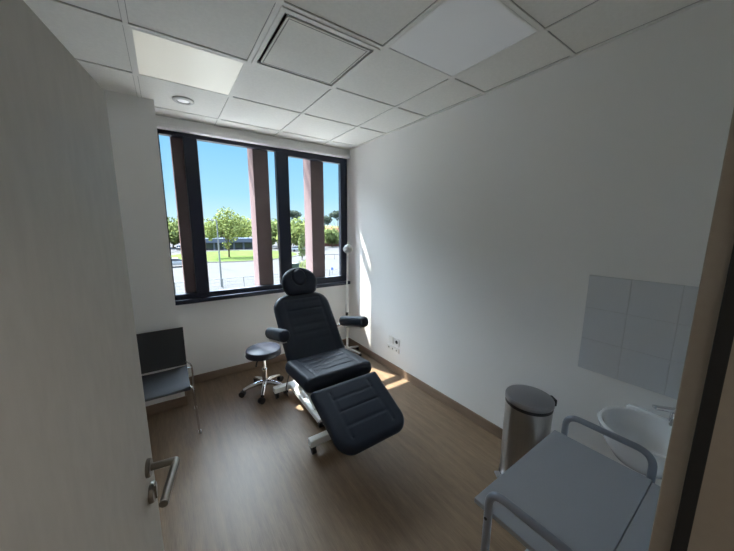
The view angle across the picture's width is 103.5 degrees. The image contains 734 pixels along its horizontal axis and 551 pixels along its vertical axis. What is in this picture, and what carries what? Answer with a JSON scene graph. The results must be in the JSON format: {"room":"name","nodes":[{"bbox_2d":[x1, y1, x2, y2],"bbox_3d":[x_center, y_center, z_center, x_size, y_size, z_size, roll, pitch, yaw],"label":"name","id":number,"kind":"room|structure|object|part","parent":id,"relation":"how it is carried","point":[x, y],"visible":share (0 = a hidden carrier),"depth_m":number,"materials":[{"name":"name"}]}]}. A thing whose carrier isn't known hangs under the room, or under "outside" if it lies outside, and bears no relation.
{"room":"examination room","nodes":[
{"label":"examination room","id":0,"kind":"room"},
{"bbox_2d":[104,90,184,405],"bbox_3d":[-2.156,-0.094,2.557,0.703,2.732,0.401,-6,11,-34],"label":"wall pier","id":1,"kind":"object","parent":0,"point":[132,119],"visible":0.29,"depth_m":2.43,"materials":[{"name":"white paint"}]},
{"bbox_2d":[146,391,187,415],"bbox_3d":[-2.143,1.210,2.766,0.703,0.090,0.401,-6,11,-34],"label":"baseboard","id":2,"kind":"object","parent":1,"relation":"attached to","point":[177,402],"visible":0.43,"depth_m":2.71,"materials":[{"name":"brown wood"}]},
{"bbox_2d":[176,159,348,376],"bbox_3d":[-1.433,-0.219,3.344,2.800,2.732,0.086,-6,11,-34],"label":"wall","id":3,"kind":"structure","parent":0,"point":[218,334],"depth_m":3.34,"materials":[{"name":"white paint"}]},
{"bbox_2d":[156,115,350,158],"bbox_3d":[-1.106,-1.545,3.284,2.097,0.068,0.048,-6,11,-34],"label":"trim","id":4,"kind":"structure","parent":3,"relation":"attached to","point":[161,119],"depth_m":3.11,"materials":[{"name":"white"}]},
{"bbox_2d":[157,129,349,304],"bbox_3d":[-1.131,-0.639,3.459,2.101,1.717,0.125,-6,11,-34],"label":"window","id":5,"kind":"structure","parent":3,"relation":"in","point":[202,294],"depth_m":3.37,"materials":[{"name":"black metal"}]},
{"bbox_3d":[-1.115,0.189,3.568,2.097,0.047,0.060,-6,11,-34],"label":"sill","id":6,"kind":"part","parent":5,"relation":"part of","materials":[{"name":"black"}]},
{"bbox_3d":[-0.657,-0.719,3.806,0.807,1.577,0.061,-6,11,-34],"label":"sash","id":7,"kind":"part","parent":5,"relation":"part of","materials":[{"name":"black"}]},
{"bbox_2d":[189,338,348,384],"bbox_3d":[-1.127,1.061,3.710,2.083,0.090,0.014,-6,11,-34],"label":"baseboard","id":8,"kind":"structure","parent":3,"relation":"attached to","point":[198,378],"depth_m":3.40,"materials":[{"name":"brown wood"}]},
{"bbox_2d":[147,344,526,550],"bbox_3d":[0.050,1.606,1.461,3.200,0.250,5.322,-6,11,-34],"label":"floor","id":9,"kind":"structure","parent":0,"point":[252,480],"depth_m":2.00,"materials":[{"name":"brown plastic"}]},
{"bbox_2d":[136,327,201,433],"bbox_3d":[-1.732,0.917,2.385,0.546,0.796,0.536,-6,11,-34],"label":"chair","id":10,"kind":"object","parent":9,"relation":"on","point":[162,349],"visible":0.52,"depth_m":2.51,"materials":[{"name":"grey plastic"}]},
{"bbox_3d":[-1.859,0.663,2.532,0.450,0.345,0.084,-6,11,-34],"label":"backrest","id":11,"kind":"part","parent":10,"relation":"part of","materials":[{"name":"grey plastic"}]},
{"bbox_3d":[-1.707,0.883,2.344,0.450,0.041,0.452,-6,11,-34],"label":"seat","id":12,"kind":"part","parent":10,"relation":"part of","materials":[{"name":"grey"}]},
{"bbox_3d":[-1.542,0.941,2.525,0.080,0.696,0.485,-6,11,-34],"label":"frame","id":13,"kind":"part","parent":10,"relation":"part of","materials":[{"name":"silver metal"}]},
{"bbox_2d":[239,342,287,403],"bbox_3d":[-1.082,0.975,3.006,0.492,0.486,0.488,-6,11,-34],"label":"stool","id":14,"kind":"object","parent":9,"relation":"on","point":[263,351],"visible":0.91,"depth_m":2.94,"materials":[{"name":"black leather"}]},
{"bbox_3d":[-1.160,1.131,2.978,0.217,0.079,0.056,-5,11,-29],"label":"leg","id":15,"kind":"part","parent":14,"relation":"part of","materials":[{"name":"silver metal"}]},
{"bbox_3d":[-1.146,1.111,3.103,0.217,0.079,0.056,9,12,42],"label":"leg","id":16,"kind":"part","parent":14,"relation":"part of","materials":[{"name":"silver metal"}]},
{"bbox_3d":[-1.064,0.776,2.974,0.344,0.081,0.344,-6,11,-34],"label":"seat","id":17,"kind":"part","parent":14,"relation":"part of","materials":[{"name":"black leather"}]},
{"bbox_3d":[-1.044,1.140,2.926,0.056,0.079,0.217,-2,9,-12],"label":"leg","id":18,"kind":"part","parent":14,"relation":"part of","materials":[{"name":"silver metal"}]},
{"bbox_3d":[-1.021,1.107,3.129,0.056,0.079,0.217,4,10,24],"label":"leg","id":19,"kind":"part","parent":14,"relation":"part of","materials":[{"name":"silver metal"}]},
{"bbox_3d":[-0.958,1.126,3.019,0.217,0.079,0.056,1,9,6],"label":"leg","id":20,"kind":"part","parent":14,"relation":"part of","materials":[{"name":"silver metal"}]},
{"bbox_2d":[265,268,403,455],"bbox_3d":[-0.326,0.654,2.495,0.844,1.291,1.501,-6,11,-34],"label":"chair","id":21,"kind":"object","parent":9,"relation":"on","point":[335,384],"visible":1,"depth_m":2.34,"materials":[{"name":"black leather"}]},
{"bbox_3d":[-0.757,0.494,2.432,0.092,0.192,0.456,-6,11,-34],"label":"armrest","id":22,"kind":"part","parent":21,"relation":"part of","materials":[{"name":"black leather"}]},
{"bbox_3d":[-0.749,0.549,2.429,0.052,0.090,0.313,-6,11,-34],"label":"armrest plate","id":23,"kind":"part","parent":21,"relation":"part of","materials":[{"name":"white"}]},
{"bbox_3d":[-0.339,0.872,2.519,0.540,0.055,0.500,-6,11,-34],"label":"seat frame","id":24,"kind":"part","parent":21,"relation":"part of","materials":[{"name":"white metal"}]},
{"bbox_3d":[-0.563,0.504,2.811,0.575,0.590,0.511,-6,11,-34],"label":"backrest","id":25,"kind":"part","parent":21,"relation":"part of","materials":[{"name":"black leather"}]},
{"bbox_3d":[-0.334,0.790,2.490,0.610,0.145,0.499,-6,11,-34],"label":"seat","id":26,"kind":"part","parent":21,"relation":"part of","materials":[{"name":"black leather"}]},
{"bbox_3d":[-0.139,0.452,2.858,0.092,0.192,0.456,-6,11,-34],"label":"armrest","id":27,"kind":"part","parent":21,"relation":"part of","materials":[{"name":"black leather"}]},
{"bbox_3d":[-0.131,0.506,2.856,0.052,0.090,0.313,-6,11,-34],"label":"armrest plate","id":28,"kind":"part","parent":21,"relation":"part of","materials":[{"name":"white metal"}]},
{"bbox_2d":[343,241,361,356],"bbox_3d":[-0.264,0.314,3.841,0.426,1.532,0.423,-6,11,-34],"label":"lamp","id":29,"kind":"object","parent":9,"relation":"on","point":[347,248],"visible":0.65,"depth_m":3.83,"materials":[{"name":"white painted metal"},{"name":"white plastic"}]},
{"bbox_2d":[494,385,556,477],"bbox_3d":[1.065,1.087,1.950,0.286,0.626,0.286,-8,13,-43],"label":"pedal bin","id":30,"kind":"object","parent":9,"relation":"on","point":[528,411],"visible":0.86,"depth_m":1.85,"materials":[{"name":"silver metal"}]},
{"bbox_3d":[1.067,0.800,1.903,0.286,0.044,0.286,1,9,2],"label":"lid","id":31,"kind":"part","parent":30,"relation":"part of","materials":[{"name":"silver metal"}]},
{"bbox_2d":[474,415,659,550],"bbox_3d":[0.713,1.093,1.044,0.652,0.902,0.388,-6,11,-34],"label":"trolley","id":32,"kind":"object","parent":9,"relation":"on","point":[563,494],"visible":0.98,"depth_m":0.97,"materials":[{"name":"grey metal"}]},
{"bbox_3d":[0.457,1.083,0.867,0.025,0.828,0.282,-6,11,-34],"label":"handle frame","id":33,"kind":"part","parent":32,"relation":"part of","materials":[{"name":"grey metal"}]},
{"bbox_3d":[0.959,1.027,1.226,0.025,0.828,0.308,-6,11,-34],"label":"handle frame","id":34,"kind":"part","parent":32,"relation":"part of","materials":[{"name":"grey metal"}]},
{"bbox_3d":[0.809,0.786,0.858,0.575,0.025,0.060,-6,11,-34],"label":"rail","id":35,"kind":"part","parent":32,"relation":"part of","materials":[{"name":"grey metal"}]},
{"bbox_2d":[23,0,699,149],"bbox_3d":[-0.444,-1.443,1.707,3.200,0.235,3.537,-6,11,-34],"label":"ceiling","id":36,"kind":"structure","parent":0,"point":[232,27],"depth_m":1.71,"materials":[{"name":"white tile"}]},
{"bbox_2d":[172,96,193,105],"bbox_3d":[-1.505,-1.434,2.371,0.156,0.025,0.156,-6,11,-34],"label":"recessed light","id":37,"kind":"object","parent":36,"relation":"in","point":[182,100],"visible":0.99,"depth_m":2.36,"materials":[{"name":"grey"}]},
{"bbox_2d":[129,27,245,96],"bbox_3d":[-1.160,-1.355,1.893,0.576,0.011,0.576,-6,11,-34],"label":"recessed light","id":38,"kind":"object","parent":36,"relation":"in","point":[156,57],"visible":0.99,"depth_m":1.85,"materials":[{"name":"white plastic"}]},
{"bbox_2d":[251,6,379,88],"bbox_3d":[-0.325,-1.326,1.744,0.576,0.020,0.576,-6,11,-34],"label":"ceiling vent","id":39,"kind":"object","parent":36,"relation":"in","point":[300,49],"visible":1,"depth_m":1.68,"materials":[{"name":"white metal"}]},
{"bbox_2d":[44,0,710,149],"bbox_3d":[-0.421,-1.321,1.690,2.804,0.014,3.451,-6,11,-34],"label":"grid","id":40,"kind":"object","parent":36,"relation":"attached to","point":[278,3],"depth_m":1.68,"materials":[{"name":"white metal"}]},
{"bbox_2d":[386,0,539,77],"bbox_3d":[0.510,-1.299,1.594,0.576,0.011,0.576,-6,11,-34],"label":"recessed light","id":41,"kind":"object","parent":36,"relation":"in","point":[457,36],"visible":1,"depth_m":1.55,"materials":[{"name":"white plastic"}]},
{"bbox_2d":[348,0,733,485],"bbox_3d":[1.291,0.003,2.064,0.200,2.732,5.322,-6,11,-34],"label":"wall","id":42,"kind":"structure","parent":0,"point":[479,227],"depth_m":1.97,"materials":[{"name":"white paint"}]},
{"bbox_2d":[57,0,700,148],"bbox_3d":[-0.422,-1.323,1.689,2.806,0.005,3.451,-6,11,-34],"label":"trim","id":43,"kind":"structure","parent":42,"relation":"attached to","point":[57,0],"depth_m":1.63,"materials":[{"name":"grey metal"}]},
{"bbox_2d":[389,335,393,343],"bbox_3d":[0.292,0.765,3.455,0.012,0.080,0.080,-6,11,-34],"label":"wall socket","id":44,"kind":"object","parent":42,"relation":"attached to","point":[391,339],"visible":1,"depth_m":3.44,"materials":[{"name":"white plastic"}]},
{"bbox_2d":[387,343,398,353],"bbox_3d":[0.308,0.870,3.447,0.012,0.056,0.220,-6,11,-34],"label":"outlet","id":45,"kind":"object","parent":42,"relation":"attached to","point":[389,346],"visible":1,"depth_m":3.44,"materials":[{"name":"white plastic"}]},
{"bbox_2d":[394,338,399,346],"bbox_3d":[0.348,0.778,3.374,0.012,0.080,0.080,-6,11,-34],"label":"wall socket","id":46,"kind":"object","parent":42,"relation":"attached to","point":[396,341],"visible":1,"depth_m":3.37,"materials":[{"name":"white plastic"}]},
{"bbox_2d":[349,338,502,439],"bbox_3d":[0.713,1.201,2.906,0.014,0.090,3.451,-6,11,-34],"label":"baseboard","id":47,"kind":"structure","parent":42,"relation":"attached to","point":[479,420],"depth_m":2.91,"materials":[{"name":"brown wood"}]},
{"bbox_2d":[597,404,671,478],"bbox_3d":[1.409,0.921,1.477,0.425,0.313,0.391,-6,11,-34],"label":"washbasin","id":48,"kind":"object","parent":42,"relation":"attached to","point":[652,431],"visible":0.54,"depth_m":1.53,"materials":[{"name":"white ceramic"}]},
{"bbox_2d":[652,404,675,425],"bbox_3d":[1.556,0.731,1.477,0.132,0.093,0.096,1,9,6],"label":"mixer tap","id":49,"kind":"object","parent":48,"relation":"on","point":[671,410],"visible":0.48,"depth_m":1.49,"materials":[{"name":"silver metal"}]},
{"bbox_3d":[1.559,0.693,1.498,0.130,0.025,0.032,2,9,10],"label":"lever","id":50,"kind":"part","parent":49,"relation":"part of","materials":[{"name":"silver metal"}]},
{"bbox_2d":[578,275,698,398],"bbox_3d":[1.532,0.331,1.577,0.008,0.597,0.597,-6,11,-34],"label":"tile backsplash","id":51,"kind":"structure","parent":42,"relation":"attached to","point":[635,332],"depth_m":1.60,"materials":[{"name":"grey tile"}]},
{"bbox_3d":[-2.254,1.762,3.076,12.800,8.300,0.122,-6,11,-34],"label":"wall","id":52,"kind":"structure","parent":0,"visible":0},
{"bbox_2d":[170,137,209,292],"bbox_3d":[-1.917,-0.601,3.146,0.228,2.945,0.239,-6,11,-34],"label":"facade fin","id":53,"kind":"object","parent":52,"relation":"attached to","point":[176,144],"visible":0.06,"depth_m":3.01,"materials":[{"name":"concrete"}]},
{"bbox_2d":[247,148,273,285],"bbox_3d":[-1.306,-0.666,3.564,0.174,2.945,0.239,-6,11,-34],"label":"facade fin","id":54,"kind":"object","parent":52,"relation":"attached to","point":[258,173],"visible":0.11,"depth_m":3.47,"materials":[{"name":"concrete"}]},
{"bbox_2d":[303,159,324,277],"bbox_3d":[-0.721,-0.729,3.964,0.183,2.945,0.239,-6,11,-34],"label":"facade fin","id":55,"kind":"object","parent":52,"relation":"attached to","point":[312,170],"visible":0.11,"depth_m":3.87,"materials":[{"name":"concrete"}]},
{"bbox_3d":[0.600,0.263,0.447,2.800,2.732,0.155,-6,11,-34],"label":"wall","id":56,"kind":"structure","parent":0,"visible":0},
{"bbox_2d":[0,0,179,550],"bbox_3d":[-0.445,0.601,0.484,0.122,2.027,0.949,-4,10,-25],"label":"door","id":57,"kind":"structure","parent":56,"relation":"in","point":[77,466],"depth_m":0.48,"materials":[{"name":"beige laminate"}]},
{"bbox_3d":[-0.638,0.563,0.848,0.010,0.052,0.052,-4,10,-25],"label":"handle","id":58,"kind":"part","parent":57,"relation":"part of","materials":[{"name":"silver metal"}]},
{"bbox_3d":[-0.572,0.572,0.802,0.076,0.023,0.162,-4,10,-25],"label":"lever","id":59,"kind":"part","parent":57,"relation":"part of","materials":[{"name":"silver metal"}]},
{"bbox_2d":[648,108,733,550],"bbox_3d":[0.210,0.622,0.229,1.060,2.090,0.178,-6,11,-34],"label":"trim","id":60,"kind":"structure","parent":56,"relation":"attached to","point":[695,507],"depth_m":0.46,"materials":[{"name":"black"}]},
{"label":"outside","id":61,"kind":"structure","parent":0,"visible":0},
{"bbox_2d":[170,236,338,293],"bbox_3d":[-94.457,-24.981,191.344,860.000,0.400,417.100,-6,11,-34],"label":"ground","id":62,"kind":"structure","parent":61,"point":[233,270],"depth_m":43.76,"materials":[{"name":"concrete"}]},
{"bbox_2d":[167,217,179,247],"bbox_3d":[-62.171,-13.867,92.503,11.046,9.800,10.230,-6,11,-34],"label":"broadleaf tree","id":63,"kind":"object","parent":62,"relation":"on","point":[174,220],"visible":0.2,"depth_m":91.08,"materials":[{"name":"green plant"}]},
{"bbox_2d":[168,221,178,245],"bbox_3d":[-63.989,-13.282,88.468,12.416,9.928,11.985,-6,11,-34],"label":"broadleaf tree","id":64,"kind":"object","parent":62,"relation":"on","point":[173,228],"visible":0.19,"depth_m":89.11,"materials":[{"name":"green plant"}]},
{"bbox_2d":[172,258,181,264],"bbox_3d":[-31.359,-2.163,47.515,4.596,1.455,1.760,-7,12,-38],"label":"parked car","id":65,"kind":"object","parent":62,"relation":"on","point":[175,261],"visible":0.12,"depth_m":46.90,"materials":[{"name":"grey paint"}]},
{"bbox_2d":[209,220,222,286],"bbox_3d":[-16.104,-2.274,30.830,0.845,7.200,0.200,-6,11,-34],"label":"street lamp","id":66,"kind":"object","parent":62,"relation":"on","point":[209,220],"visible":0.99,"depth_m":30.98,"materials":[{"name":"silver metal"}]},
{"bbox_3d":[-15.835,-2.253,31.022,0.190,7.100,0.200,-6,11,-34],"label":"post","id":67,"kind":"part","parent":66,"relation":"part of","materials":[{"name":"silver metal"}]},
{"bbox_2d":[208,217,237,237],"bbox_3d":[-47.543,-14.602,95.594,11.272,10.392,11.122,-6,11,-34],"label":"broadleaf tree","id":68,"kind":"object","parent":62,"relation":"on","point":[220,236],"visible":0.16,"depth_m":93.64,"materials":[{"name":"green plant"}]},
{"bbox_2d":[171,248,277,251],"bbox_3d":[-58.939,-5.495,71.315,100.000,0.120,8.500,-6,11,-34],"label":"pavement","id":69,"kind":"structure","parent":62,"relation":"on","point":[272,248],"depth_m":81.56,"materials":[{"name":"grey concrete"}]},
{"bbox_2d":[205,238,252,249],"bbox_3d":[-41.577,-9.599,87.102,13.800,3.300,6.100,-4,10,-26],"label":"building","id":70,"kind":"structure","parent":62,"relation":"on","point":[240,243],"depth_m":85.31,"materials":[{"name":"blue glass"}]},
{"bbox_2d":[171,250,296,261],"bbox_3d":[-30.716,-4.799,67.500,27.903,0.040,27.539,-6,11,-34],"label":"lawn","id":71,"kind":"structure","parent":62,"relation":"on","point":[243,255],"depth_m":65.22,"materials":[{"name":"green plant"}]},
{"bbox_2d":[204,206,251,256],"bbox_3d":[-29.205,-9.233,61.424,9.991,10.688,6.295,-6,11,-34],"label":"tree","id":72,"kind":"object","parent":71,"relation":"on","point":[234,226],"visible":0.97,"depth_m":60.79,"materials":[{"name":"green plant"}]},
{"bbox_2d":[175,250,298,262],"bbox_3d":[-30.716,-4.730,67.512,29.100,0.100,28.735,-6,11,-34],"label":"kerb","id":73,"kind":"object","parent":62,"relation":"on","point":[240,250],"visible":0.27,"depth_m":55.01,"materials":[{"name":"grey concrete"}]},
{"bbox_2d":[232,217,251,237],"bbox_3d":[-42.729,-14.959,99.363,10.545,9.928,10.865,-6,11,-34],"label":"broadleaf tree","id":74,"kind":"object","parent":62,"relation":"on","point":[241,217],"visible":0.16,"depth_m":97.10,"materials":[{"name":"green plant"}]},
{"bbox_2d":[171,224,338,235],"bbox_3d":[-70.670,-24.598,146.124,671.734,14.029,397.628,-6,11,-34],"label":"hills","id":75,"kind":"structure","parent":62,"relation":"on","point":[326,226],"depth_m":286.83,"materials":[{"name":"green plant"}]},
{"bbox_2d":[174,269,336,293],"bbox_3d":[-13.899,0.817,30.426,31.035,1.250,0.060,-6,11,-34],"label":"wire fence","id":76,"kind":"object","parent":62,"relation":"on","point":[329,269],"visible":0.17,"depth_m":29.93,"materials":[{"name":"silver metal"}]},
{"bbox_2d":[271,218,277,244],"bbox_3d":[-28.270,-13.463,91.917,9.456,9.509,9.856,-6,11,-34],"label":"broadleaf tree","id":77,"kind":"object","parent":62,"relation":"on","point":[273,225],"visible":0.3,"depth_m":89.85,"materials":[{"name":"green plant"}]},
{"bbox_2d":[276,218,304,245],"bbox_3d":[-22.531,-12.671,87.529,11.033,9.412,10.911,-6,11,-34],"label":"broadleaf tree","id":78,"kind":"object","parent":62,"relation":"on","point":[295,235],"visible":0.45,"depth_m":85.85,"materials":[{"name":"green plant"}]},
{"bbox_2d":[290,210,301,219],"bbox_3d":[-29.230,-19.193,114.766,7.628,13.450,5.377,-6,11,-34],"label":"pine tree","id":79,"kind":"object","parent":62,"relation":"on","point":[293,214],"visible":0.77,"depth_m":113.34,"materials":[{"name":"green plant"}]},
{"bbox_2d":[290,216,304,242],"bbox_3d":[-20.387,-13.681,91.607,10.127,10.111,8.970,-6,11,-34],"label":"broadleaf tree","id":80,"kind":"object","parent":62,"relation":"on","point":[304,216],"visible":0.11,"depth_m":89.71,"materials":[{"name":"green plant"}]},
{"bbox_2d":[298,233,305,259],"bbox_3d":[-13.235,-5.880,58.498,2.071,5.442,1.984,-6,11,-34],"label":"cypress tree","id":81,"kind":"object","parent":62,"relation":"on","point":[301,247],"visible":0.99,"depth_m":58.23,"materials":[{"name":"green plant"}]},
{"bbox_2d":[304,242,338,245],"bbox_3d":[-13.892,-11.664,103.361,18.000,2.400,0.240,-1,9,-9],"label":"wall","id":82,"kind":"structure","parent":62,"relation":"on","point":[326,244],"depth_m":103.53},
{"bbox_2d":[324,215,332,227],"bbox_3d":[-16.828,-18.293,115.124,7.273,11.676,5.508,-6,11,-34],"label":"pine tree","id":83,"kind":"object","parent":62,"relation":"on","point":[327,220],"visible":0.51,"depth_m":113.93,"materials":[{"name":"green plant"}]},
{"bbox_2d":[324,227,338,246],"bbox_3d":[-12.085,-13.485,99.680,7.281,7.206,7.265,-6,11,-34],"label":"broadleaf tree","id":84,"kind":"object","parent":62,"relation":"on","point":[331,236],"visible":0.97,"depth_m":98.19,"materials":[{"name":"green plant"}]},
{"bbox_2d":[328,210,338,231],"bbox_3d":[-10.881,-17.780,107.901,7.502,13.044,5.560,-6,11,-34],"label":"pine tree","id":85,"kind":"object","parent":62,"relation":"on","point":[334,214],"visible":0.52,"depth_m":105.82,"materials":[{"name":"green plant"}]},
{"bbox_3d":[-9.817,-0.560,42.493,6.500,0.120,8.500,-6,11,-34],"label":"verge","id":86,"kind":"object","parent":62,"relation":"on","visible":0},
{"bbox_2d":[292,263,298,268],"bbox_3d":[-10.389,-1.097,41.200,1.320,1.350,0.880,-6,11,-34],"label":"bin","id":87,"kind":"object","parent":86,"relation":"on","point":[294,265],"visible":0.36,"depth_m":40.85,"materials":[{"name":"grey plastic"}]},
{"bbox_2d":[298,259,305,268],"bbox_3d":[-8.972,-1.529,43.525,3.183,1.875,2.076,-6,11,-34],"label":"shrub","id":88,"kind":"object","parent":86,"relation":"on","point":[300,263],"visible":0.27,"depth_m":43.18,"materials":[{"name":"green plant"}]}
]}

